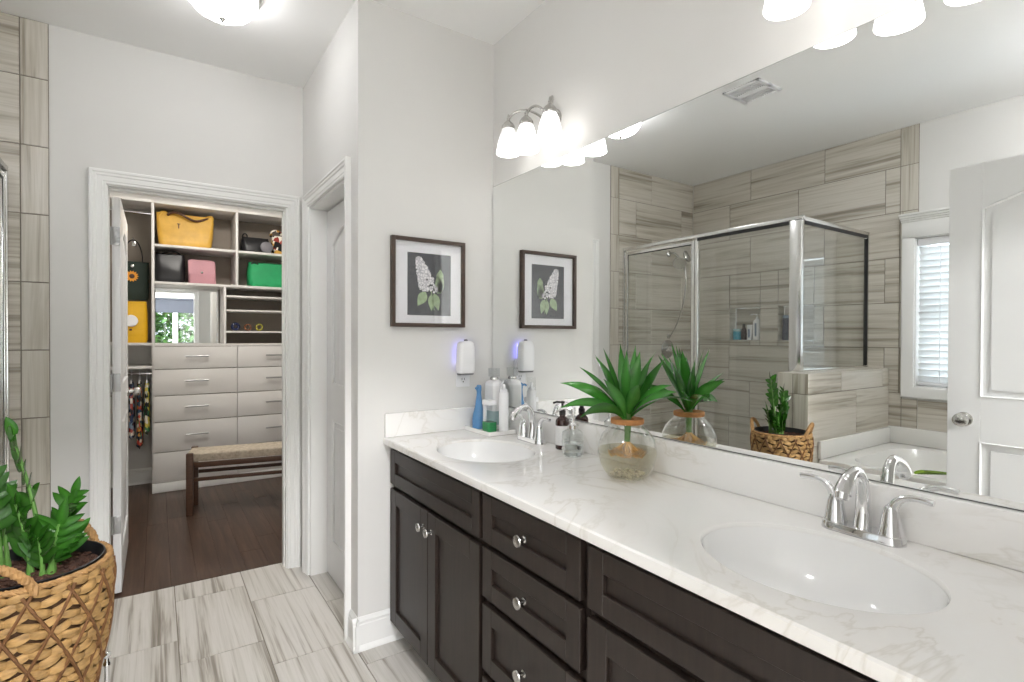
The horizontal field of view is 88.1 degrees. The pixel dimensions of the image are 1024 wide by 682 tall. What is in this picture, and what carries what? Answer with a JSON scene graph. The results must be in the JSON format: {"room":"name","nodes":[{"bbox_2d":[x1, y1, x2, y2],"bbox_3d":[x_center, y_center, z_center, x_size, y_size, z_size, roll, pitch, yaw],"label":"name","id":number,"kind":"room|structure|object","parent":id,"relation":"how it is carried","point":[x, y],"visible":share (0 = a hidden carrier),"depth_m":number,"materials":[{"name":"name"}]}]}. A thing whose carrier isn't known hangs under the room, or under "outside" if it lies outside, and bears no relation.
{"room":"bathroom","nodes":[
{"label":"bathroom","id":0,"kind":"room"},
{"bbox_2d":[0,12,302,564],"bbox_3d":[-1.707,-0.077,2.736,3.382,2.712,0.119,0,1,-34],"label":"wall","id":1,"kind":"structure","parent":0,"point":[114,105],"depth_m":2.53,"materials":[{"name":"paint"}]},
{"bbox_2d":[0,12,49,548],"bbox_3d":[-2.534,-0.074,2.109,1.049,2.708,0.008,0,1,-34],"label":"wall tile","id":2,"kind":"structure","parent":1,"relation":"attached to","point":[33,34],"depth_m":2.36,"materials":[{"name":"beige tile"}]},
{"bbox_2d":[110,197,140,593],"bbox_3d":[-2.194,0.271,2.970,0.167,1.985,0.792,0,1,-34],"label":"door","id":3,"kind":"structure","parent":1,"relation":"in","point":[120,391],"depth_m":2.66,"materials":[{"name":"white paint"}]},
{"bbox_2d":[88,167,299,568],"bbox_3d":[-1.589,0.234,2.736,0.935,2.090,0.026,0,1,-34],"label":"trim","id":4,"kind":"structure","parent":1,"relation":"attached to","point":[98,178],"depth_m":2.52,"materials":[{"name":"white paint"}]},
{"bbox_2d":[110,191,281,471],"bbox_3d":[-2.868,-0.101,4.987,2.800,2.712,0.120,0,1,-34],"label":"wall","id":5,"kind":"structure","parent":0,"point":[138,458],"depth_m":4.66,"materials":[{"name":"paint"}]},
{"bbox_2d":[99,468,439,681],"bbox_3d":[-1.583,1.313,2.391,3.568,0.060,5.890,0,1,-34],"label":"floor","id":6,"kind":"structure","parent":0,"point":[275,622],"depth_m":2.56,"materials":[{"name":"tile"}]},
{"bbox_2d":[103,651,110,681],"bbox_3d":[-1.119,1.050,1.230,0.248,0.489,0.248,0,1,-19],"label":"faucet","id":7,"kind":"object","parent":6,"relation":"on","point":[106,664],"visible":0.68,"depth_m":1.37,"materials":[{"name":"silver metal"}]},
{"bbox_2d":[0,417,116,681],"bbox_3d":[-1.117,0.520,1.226,0.324,0.674,0.323,0,1,28],"label":"basket planter","id":8,"kind":"object","parent":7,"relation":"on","point":[57,583],"visible":1,"depth_m":1.21,"materials":[{"name":"beige wicker"}]},
{"bbox_2d":[110,194,151,487],"bbox_3d":[-3.430,0.047,4.298,0.842,2.425,0.400,0,1,-34],"label":"closet","id":9,"kind":"object","parent":6,"relation":"on","point":[138,222],"depth_m":4.61,"materials":[{"name":"white wood"}]},
{"bbox_2d":[110,364,151,369],"bbox_3d":[-3.421,0.217,4.301,0.819,0.020,0.392,0,1,-34],"label":"shelf","id":10,"kind":"object","parent":9,"relation":"attached to","point":[134,366],"depth_m":4.35,"materials":[{"name":"white wood"}]},
{"bbox_2d":[110,342,151,344],"bbox_3d":[-3.421,0.024,4.300,0.819,0.020,0.392,0,1,-34],"label":"shelf","id":11,"kind":"object","parent":9,"relation":"attached to","point":[148,343],"depth_m":4.32,"materials":[{"name":"white wood"}]},
{"bbox_2d":[128,370,135,439],"bbox_3d":[-3.178,0.521,4.425,0.051,0.559,0.360,0,1,-34],"label":"garment","id":12,"kind":"object","parent":9,"relation":"hanging from","point":[131,423],"visible":0.95,"depth_m":4.31,"materials":[{"name":"multicoloured fabric"}]},
{"bbox_2d":[128,301,147,342],"bbox_3d":[-3.149,-0.157,4.404,0.198,0.342,0.174,0,1,-34],"label":"backpack","id":13,"kind":"object","parent":9,"relation":"on","point":[137,310],"visible":0.62,"depth_m":4.37,"materials":[{"name":"fabric"}]},
{"bbox_2d":[136,370,142,448],"bbox_3d":[-3.133,0.561,4.455,0.050,0.639,0.360,0,1,-34],"label":"garment","id":14,"kind":"object","parent":9,"relation":"hanging from","point":[139,415],"visible":0.98,"depth_m":4.34,"materials":[{"name":"multicoloured fabric"}]},
{"bbox_2d":[144,376,150,434],"bbox_3d":[-3.091,0.506,4.483,0.048,0.529,0.360,0,1,-34],"label":"garment","id":15,"kind":"object","parent":9,"relation":"hanging from","point":[147,425],"visible":1,"depth_m":4.38,"materials":[{"name":"multicoloured fabric"}]},
{"bbox_2d":[151,199,238,493],"bbox_3d":[-2.800,0.045,4.685,0.640,2.424,0.445,0,1,-34],"label":"shelving unit","id":16,"kind":"object","parent":6,"relation":"on","point":[194,385],"visible":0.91,"depth_m":4.55,"materials":[{"name":"white wood"}]},
{"bbox_2d":[155,251,184,282],"bbox_3d":[-2.939,-0.633,4.556,0.215,0.276,0.190,0,1,-34],"label":"shoulder bag","id":17,"kind":"object","parent":16,"relation":"on","point":[168,267],"visible":0.98,"depth_m":4.49,"materials":[{"name":"black leather"}]},
{"bbox_2d":[156,211,213,247],"bbox_3d":[-2.837,-0.958,4.605,0.426,0.305,0.173,0,1,-34],"label":"tote bag","id":18,"kind":"object","parent":16,"relation":"on","point":[173,228],"visible":0.96,"depth_m":4.55,"materials":[{"name":"yellow leather"}]},
{"bbox_2d":[155,287,218,342],"bbox_3d":[-2.947,-0.228,4.813,0.492,0.497,0.020,0,1,-34],"label":"mirror","id":19,"kind":"object","parent":16,"relation":"attached to","point":[182,315],"visible":0.88,"depth_m":4.80,"materials":[{"name":"clear glass"}]},
{"bbox_2d":[154,243,235,257],"bbox_3d":[-2.812,-0.798,4.699,0.599,0.020,0.392,0,1,-34],"label":"shelf","id":20,"kind":"object","parent":16,"relation":"attached to","point":[189,252],"depth_m":4.66,"materials":[{"name":"white wood"}]},
{"bbox_2d":[155,281,237,289],"bbox_3d":[-2.804,-0.488,4.708,0.620,0.020,0.392,0,1,-34],"label":"shelf","id":21,"kind":"object","parent":16,"relation":"attached to","point":[234,286],"depth_m":4.63,"materials":[{"name":"white wood"}]},
{"bbox_2d":[155,343,238,345],"bbox_3d":[-2.800,0.032,4.704,0.620,0.020,0.412,0,1,-34],"label":"countertop","id":22,"kind":"structure","parent":16,"relation":"on","point":[156,344],"depth_m":4.61,"materials":[{"name":"white wood"}]},
{"bbox_2d":[187,259,215,283],"bbox_3d":[-2.742,-0.603,4.677,0.214,0.210,0.178,0,1,-34],"label":"handbag","id":23,"kind":"object","parent":16,"relation":"on","point":[199,271],"visible":0.83,"depth_m":4.61,"materials":[{"name":"pink leather"}]},
{"bbox_2d":[186,441,281,516],"bbox_3d":[-1.885,1.039,4.186,1.150,0.452,0.307,0,1,-24],"label":"bench","id":24,"kind":"object","parent":6,"relation":"on","point":[196,454],"visible":0.5,"depth_m":3.99,"materials":[{"name":"brown wood"}]},
{"bbox_2d":[233,210,281,481],"bbox_3d":[-2.282,0.043,5.033,0.647,2.424,0.445,0,1,-34],"label":"shelving unit","id":25,"kind":"object","parent":6,"relation":"on","point":[259,370],"visible":0.41,"depth_m":4.83,"materials":[{"name":"white wood"}]},
{"bbox_2d":[219,287,281,343],"bbox_3d":[-2.342,-0.229,5.015,0.722,0.499,0.382,0,1,-34],"label":"shelf rack","id":26,"kind":"object","parent":25,"relation":"on","point":[253,308],"visible":0.67,"depth_m":5.08,"materials":[{"name":"white wood"}]},
{"bbox_2d":[231,322,239,330],"bbox_3d":[-2.482,-0.129,4.753,0.025,0.077,0.078,1,1,43],"label":"bracelet","id":27,"kind":"object","parent":26,"relation":"on","point":[234,323],"visible":1,"depth_m":4.74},
{"bbox_2d":[255,324,262,330],"bbox_3d":[-2.320,-0.126,4.861,0.018,0.070,0.071,1,1,43],"label":"bracelet","id":28,"kind":"object","parent":26,"relation":"on","point":[257,325],"visible":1,"depth_m":4.85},
{"bbox_2d":[240,233,268,251],"bbox_3d":[-2.394,-0.896,4.935,0.241,0.179,0.162,0,1,-34],"label":"handbag","id":29,"kind":"object","parent":25,"relation":"on","point":[251,244],"visible":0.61,"depth_m":4.86,"materials":[{"name":"leather"}]},
{"bbox_2d":[233,285,281,292],"bbox_3d":[-2.295,-0.489,5.050,0.606,0.020,0.392,0,1,-34],"label":"shelf","id":30,"kind":"object","parent":25,"relation":"attached to","point":[240,287],"depth_m":4.91,"materials":[{"name":"white wood"}]},
{"bbox_2d":[237,343,281,345],"bbox_3d":[-2.291,0.031,5.046,0.606,0.020,0.412,0,1,-34],"label":"countertop","id":31,"kind":"structure","parent":25,"relation":"on","point":[240,344],"depth_m":4.82,"materials":[{"name":"white wood"}]},
{"bbox_2d":[238,250,281,261],"bbox_3d":[-2.294,-0.799,5.047,0.606,0.020,0.392,0,1,-34],"label":"shelf","id":32,"kind":"object","parent":25,"relation":"attached to","point":[243,256],"depth_m":5.00,"materials":[{"name":"white wood"}]},
{"bbox_2d":[247,262,281,286],"bbox_3d":[-2.297,-0.614,4.991,0.357,0.233,0.203,0,1,-34],"label":"bag","id":33,"kind":"object","parent":25,"relation":"on","point":[258,274],"visible":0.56,"depth_m":4.90,"materials":[{"name":"fabric"}]},
{"bbox_2d":[260,242,272,252],"bbox_3d":[-2.265,-0.863,4.884,0.111,0.108,0.052,0,1,-34],"label":"purse","id":34,"kind":"object","parent":25,"relation":"on","point":[265,247],"visible":0.99,"depth_m":4.86,"materials":[{"name":"grey leather"}]},
{"bbox_2d":[270,230,281,253],"bbox_3d":[-2.223,-0.926,5.041,0.167,0.234,0.135,0,1,-34],"label":"patterned bag","id":35,"kind":"object","parent":25,"relation":"on","point":[276,241],"visible":0.48,"depth_m":4.98,"materials":[{"name":"multicoloured fabric"}]},
{"bbox_2d":[390,449,486,681],"bbox_3d":[-0.108,0.867,2.093,0.550,0.839,0.773,0,1,-34],"label":"base cabinet","id":36,"kind":"object","parent":6,"relation":"on","point":[437,542],"visible":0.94,"depth_m":1.91,"materials":[{"name":"brown wood"}]},
{"bbox_2d":[482,493,590,681],"bbox_3d":[0.240,0.873,1.575,0.550,0.839,0.471,0,1,-34],"label":"base cabinet","id":37,"kind":"object","parent":6,"relation":"on","point":[535,613],"visible":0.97,"depth_m":1.42,"materials":[{"name":"brown wood"}]},
{"bbox_2d":[587,544,877,681],"bbox_3d":[0.588,0.879,1.057,0.550,0.839,0.773,0,1,-34],"label":"base cabinet","id":38,"kind":"object","parent":6,"relation":"on","point":[643,626],"visible":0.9,"depth_m":1.03,"materials":[{"name":"brown wood"}]},
{"bbox_2d":[383,406,1023,681],"bbox_3d":[0.276,0.382,1.521,0.550,0.138,2.147,0,1,-34],"label":"countertop","id":39,"kind":"structure","parent":38,"relation":"on","point":[658,523],"depth_m":1.12,"materials":[{"name":"stone"}]},
{"bbox_2d":[438,442,534,461],"bbox_3d":[-0.102,0.504,2.028,0.357,0.158,0.434,0,1,-34],"label":"sink basin","id":40,"kind":"object","parent":39,"relation":"in","point":[466,451],"visible":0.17,"depth_m":2.20,"materials":[{"name":"white ceramic"}]},
{"bbox_2d":[465,425,515,436],"bbox_3d":[-0.101,0.401,2.400,0.145,0.020,0.220,0,1,-34],"label":"tray","id":41,"kind":"object","parent":39,"relation":"on","point":[467,427],"visible":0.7,"depth_m":2.33,"materials":[{"name":"ceramic"}]},
{"bbox_2d":[472,385,482,428],"bbox_3d":[-0.152,0.302,2.436,0.061,0.198,0.061,0,1,-34],"label":"bottle","id":42,"kind":"object","parent":41,"relation":"on","point":[477,418],"visible":0.91,"depth_m":2.42,"materials":[{"name":"plastic"}]},
{"bbox_2d":[482,399,496,431],"bbox_3d":[-0.100,0.332,2.360,0.047,0.139,0.065,0,1,-34],"label":"mouthwash bottle","id":43,"kind":"object","parent":41,"relation":"on","point":[488,426],"visible":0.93,"depth_m":2.34,"materials":[{"name":"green plastic"}]},
{"bbox_2d":[485,377,502,428],"bbox_3d":[-0.083,0.263,2.450,0.058,0.276,0.087,0,1,-34],"label":"dispenser","id":44,"kind":"object","parent":41,"relation":"on","point":[493,386],"visible":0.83,"depth_m":2.41,"materials":[{"name":"white plastic"}]},
{"bbox_2d":[499,384,508,430],"bbox_3d":[-0.036,0.283,2.337,0.043,0.238,0.043,0,1,-34],"label":"spray bottle","id":45,"kind":"object","parent":41,"relation":"on","point":[503,394],"visible":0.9,"depth_m":2.32,"materials":[{"name":"white plastic"}]},
{"bbox_2d":[509,404,550,444],"bbox_3d":[0.048,0.336,2.162,0.136,0.156,0.264,0,1,-34],"label":"faucet","id":46,"kind":"object","parent":39,"relation":"on","point":[534,434],"visible":1,"depth_m":2.16,"materials":[{"name":"silver metal"}]},
{"bbox_2d":[553,401,568,449],"bbox_3d":[0.193,0.323,2.041,0.054,0.185,0.057,0,1,-34],"label":"pump bottle","id":47,"kind":"object","parent":39,"relation":"on","point":[562,422],"visible":0.8,"depth_m":2.02,"materials":[{"name":"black plastic"}]},
{"bbox_2d":[555,407,583,457],"bbox_3d":[0.217,0.327,1.928,0.085,0.178,0.094,0,1,-34],"label":"glass soap dispenser","id":48,"kind":"object","parent":39,"relation":"on","point":[572,449],"visible":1,"depth_m":1.91,"materials":[{"name":"clear glass"}]},
{"bbox_2d":[562,429,583,457],"bbox_3d":[0.222,0.367,1.924,0.081,0.098,0.081,0,1,-34],"label":"jar","id":49,"kind":"object","parent":48,"relation":"on","point":[572,449],"depth_m":1.90,"materials":[{"name":"clear glass"}]},
{"bbox_2d":[561,344,692,481],"bbox_3d":[0.337,0.214,1.595,0.335,0.410,0.298,0,1,-34],"label":"potted plant","id":50,"kind":"object","parent":39,"relation":"on","point":[630,393],"visible":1,"depth_m":1.61,"materials":[{"name":"green plant"}]},
{"bbox_2d":[702,527,948,613],"bbox_3d":[0.584,0.516,1.038,0.357,0.158,0.434,0,1,-34],"label":"sink basin","id":51,"kind":"object","parent":39,"relation":"in","point":[820,569],"visible":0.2,"depth_m":1.16,"materials":[{"name":"white ceramic"}]},
{"bbox_2d":[799,466,935,547],"bbox_3d":[0.735,0.348,1.139,0.136,0.156,0.264,0,1,-34],"label":"faucet","id":52,"kind":"object","parent":39,"relation":"on","point":[890,533],"visible":1,"depth_m":1.14,"materials":[{"name":"silver metal"}]},
{"bbox_3d":[-1.832,1.234,1.737,0.210,0.107,1.418,0,1,-34],"label":"kerb","id":53,"kind":"object","parent":6,"relation":"on","visible":0},
{"bbox_2d":[0,158,9,549],"bbox_3d":[-2.156,0.213,1.463,0.956,1.938,1.489,0,1,-34],"label":"shower enclosure","id":54,"kind":"object","parent":53,"relation":"on","point":[4,238],"visible":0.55,"depth_m":2.28,"materials":[{"name":"glass"}]},
{"bbox_2d":[0,0,544,87],"bbox_3d":[-0.931,-1.447,1.281,3.054,0.060,3.373,0,1,-34],"label":"ceiling","id":55,"kind":"structure","parent":0,"point":[285,41],"depth_m":2.39,"materials":[{"name":"paint"}]},
{"bbox_2d":[189,0,263,24],"bbox_3d":[-1.169,-1.356,2.139,0.300,0.138,0.300,0,1,-34],"label":"ceiling light","id":56,"kind":"object","parent":55,"relation":"attached to","point":[227,12],"visible":1,"depth_m":2.12,"materials":[{"name":"white glass"}]},
{"bbox_2d":[303,10,349,206],"bbox_3d":[-0.899,-0.074,2.686,0.115,2.712,0.873,0,1,-34],"label":"wall","id":57,"kind":"structure","parent":0,"point":[326,93],"depth_m":2.58,"materials":[{"name":"paint"}]},
{"bbox_2d":[302,156,350,640],"bbox_3d":[-0.926,0.246,2.601,0.026,2.074,0.803,0,1,-34],"label":"trim","id":58,"kind":"structure","parent":57,"relation":"attached to","point":[342,170],"depth_m":2.28,"materials":[{"name":"white paint"}]},
{"bbox_2d":[310,180,343,575],"bbox_3d":[-0.862,0.280,2.643,0.125,2.006,0.665,0,1,-34],"label":"trim","id":59,"kind":"structure","parent":57,"relation":"attached to","point":[318,211],"depth_m":2.90,"materials":[{"name":"white paint"}]},
{"bbox_2d":[327,200,343,593],"bbox_3d":[-0.831,0.285,2.665,0.036,1.980,0.637,0,1,-34],"label":"door","id":60,"kind":"structure","parent":57,"relation":"in","point":[335,216],"depth_m":2.79,"materials":[{"name":"white paint"}]},
{"bbox_2d":[346,609,358,653],"bbox_3d":[-0.671,1.220,2.227,0.024,0.135,0.110,0,1,-34],"label":"baseboard","id":61,"kind":"structure","parent":57,"relation":"attached to","point":[352,615],"depth_m":2.23,"materials":[{"name":"white paint"}]},
{"bbox_2d":[350,0,493,616],"bbox_3d":[-0.348,-0.070,2.461,0.778,2.712,0.115,0,1,-34],"label":"wall","id":62,"kind":"structure","parent":0,"point":[421,90],"depth_m":2.30,"materials":[{"name":"paint"}]},
{"bbox_2d":[352,608,403,653],"bbox_3d":[-0.561,1.220,2.249,0.230,0.135,0.024,0,1,-34],"label":"baseboard","id":63,"kind":"structure","parent":62,"relation":"attached to","point":[376,629],"depth_m":2.24,"materials":[{"name":"white paint"}]},
{"bbox_2d":[390,235,464,327],"bbox_3d":[-0.369,-0.257,2.359,0.355,0.391,0.025,0,1,-34],"label":"framed print","id":64,"kind":"object","parent":62,"relation":"attached to","point":[427,276],"visible":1,"depth_m":2.35,"materials":[{"name":"brown wood"}]},
{"bbox_2d":[456,372,469,386],"bbox_3d":[-0.229,0.155,2.468,0.072,0.117,0.008,0,1,-34],"label":"wall outlet","id":65,"kind":"object","parent":62,"relation":"attached to","point":[461,380],"visible":0.59,"depth_m":2.46,"materials":[{"name":"white plastic"}]},
{"bbox_2d":[460,376,465,383],"bbox_3d":[-0.227,0.181,2.466,0.034,0.038,0.002,0,1,-34],"label":"receptacle","id":66,"kind":"object","parent":65,"relation":"attached to","point":[462,378],"depth_m":2.46,"materials":[{"name":"white plastic"}]},
{"bbox_2d":[456,339,474,374],"bbox_3d":[-0.215,0.073,2.434,0.087,0.163,0.063,0,1,-34],"label":"air freshener","id":67,"kind":"object","parent":62,"relation":"attached to","point":[465,350],"visible":1,"depth_m":2.40,"materials":[{"name":"white plastic"}]},
{"bbox_2d":[597,424,657,481],"bbox_3d":[0.354,0.335,1.627,0.181,0.168,0.181,0,1,-34],"label":"vase","id":68,"kind":"object","parent":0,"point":[634,451],"depth_m":1.61,"materials":[{"name":"clear glass"}]},
{"bbox_2d":[493,0,1022,511],"bbox_3d":[0.590,-0.059,1.654,0.120,2.712,2.270,0,1,-34],"label":"wall","id":69,"kind":"structure","parent":0,"point":[609,67],"depth_m":1.82,"materials":[{"name":"paint"}]},
{"bbox_2d":[496,95,562,157],"bbox_3d":[0.088,-0.864,2.131,0.176,0.216,0.385,0,1,-34],"label":"vanity light","id":70,"kind":"object","parent":69,"relation":"attached to","point":[510,145],"visible":1,"depth_m":2.08,"materials":[{"name":"white glass"}]},
{"bbox_2d":[502,114,514,128],"bbox_3d":[-0.015,-0.924,2.232,0.056,0.064,0.057,0,1,-34],"label":"socket","id":71,"kind":"object","parent":70,"relation":"attached to","point":[508,124],"depth_m":2.21,"materials":[{"name":"silver metal"}]},
{"bbox_2d":[519,109,532,124],"bbox_3d":[0.057,-0.893,2.110,0.056,0.064,0.057,0,1,-34],"label":"socket","id":72,"kind":"object","parent":70,"relation":"attached to","point":[525,120],"depth_m":2.09,"materials":[{"name":"silver metal"}]},
{"bbox_2d":[542,97,556,112],"bbox_3d":[0.143,-0.890,1.997,0.056,0.064,0.057,0,1,-34],"label":"socket","id":73,"kind":"object","parent":70,"relation":"attached to","point":[549,108],"depth_m":1.98,"materials":[{"name":"silver metal"}]},
{"bbox_2d":[492,0,1023,511],"bbox_3d":[0.489,-0.210,1.691,0.004,1.044,2.086,0,1,-34],"label":"vanity mirror","id":74,"kind":"object","parent":69,"relation":"attached to","point":[820,248],"visible":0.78,"depth_m":1.29,"materials":[{"name":"silver mirror"}]},
{"bbox_2d":[509,407,1023,571],"bbox_3d":[0.494,0.366,1.668,0.024,0.108,2.147,0,1,-34],"label":"backsplash","id":75,"kind":"structure","parent":69,"relation":"attached to","point":[991,534],"depth_m":1.30,"materials":[{"name":"stone"}]},
{"bbox_2d":[763,0,844,20],"bbox_3d":[0.751,-0.858,1.145,0.176,0.214,0.385,0,1,-34],"label":"vanity light","id":76,"kind":"object","parent":69,"relation":"attached to","point":[774,10],"visible":1,"depth_m":1.28,"materials":[{"name":"white glass"}]},
{"bbox_3d":[-3.228,-0.847,4.515,0.030,0.050,0.211,0,1,-34],"label":"hook","id":77,"kind":"object","parent":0,"visible":0},
{"bbox_2d":[127,240,148,300],"bbox_3d":[-3.188,-0.599,4.459,0.217,0.508,0.102,0,1,-34],"label":"tote","id":78,"kind":"object","parent":77,"relation":"hanging from","point":[138,272],"visible":0.71,"depth_m":4.45,"materials":[{"name":"green fabric"}]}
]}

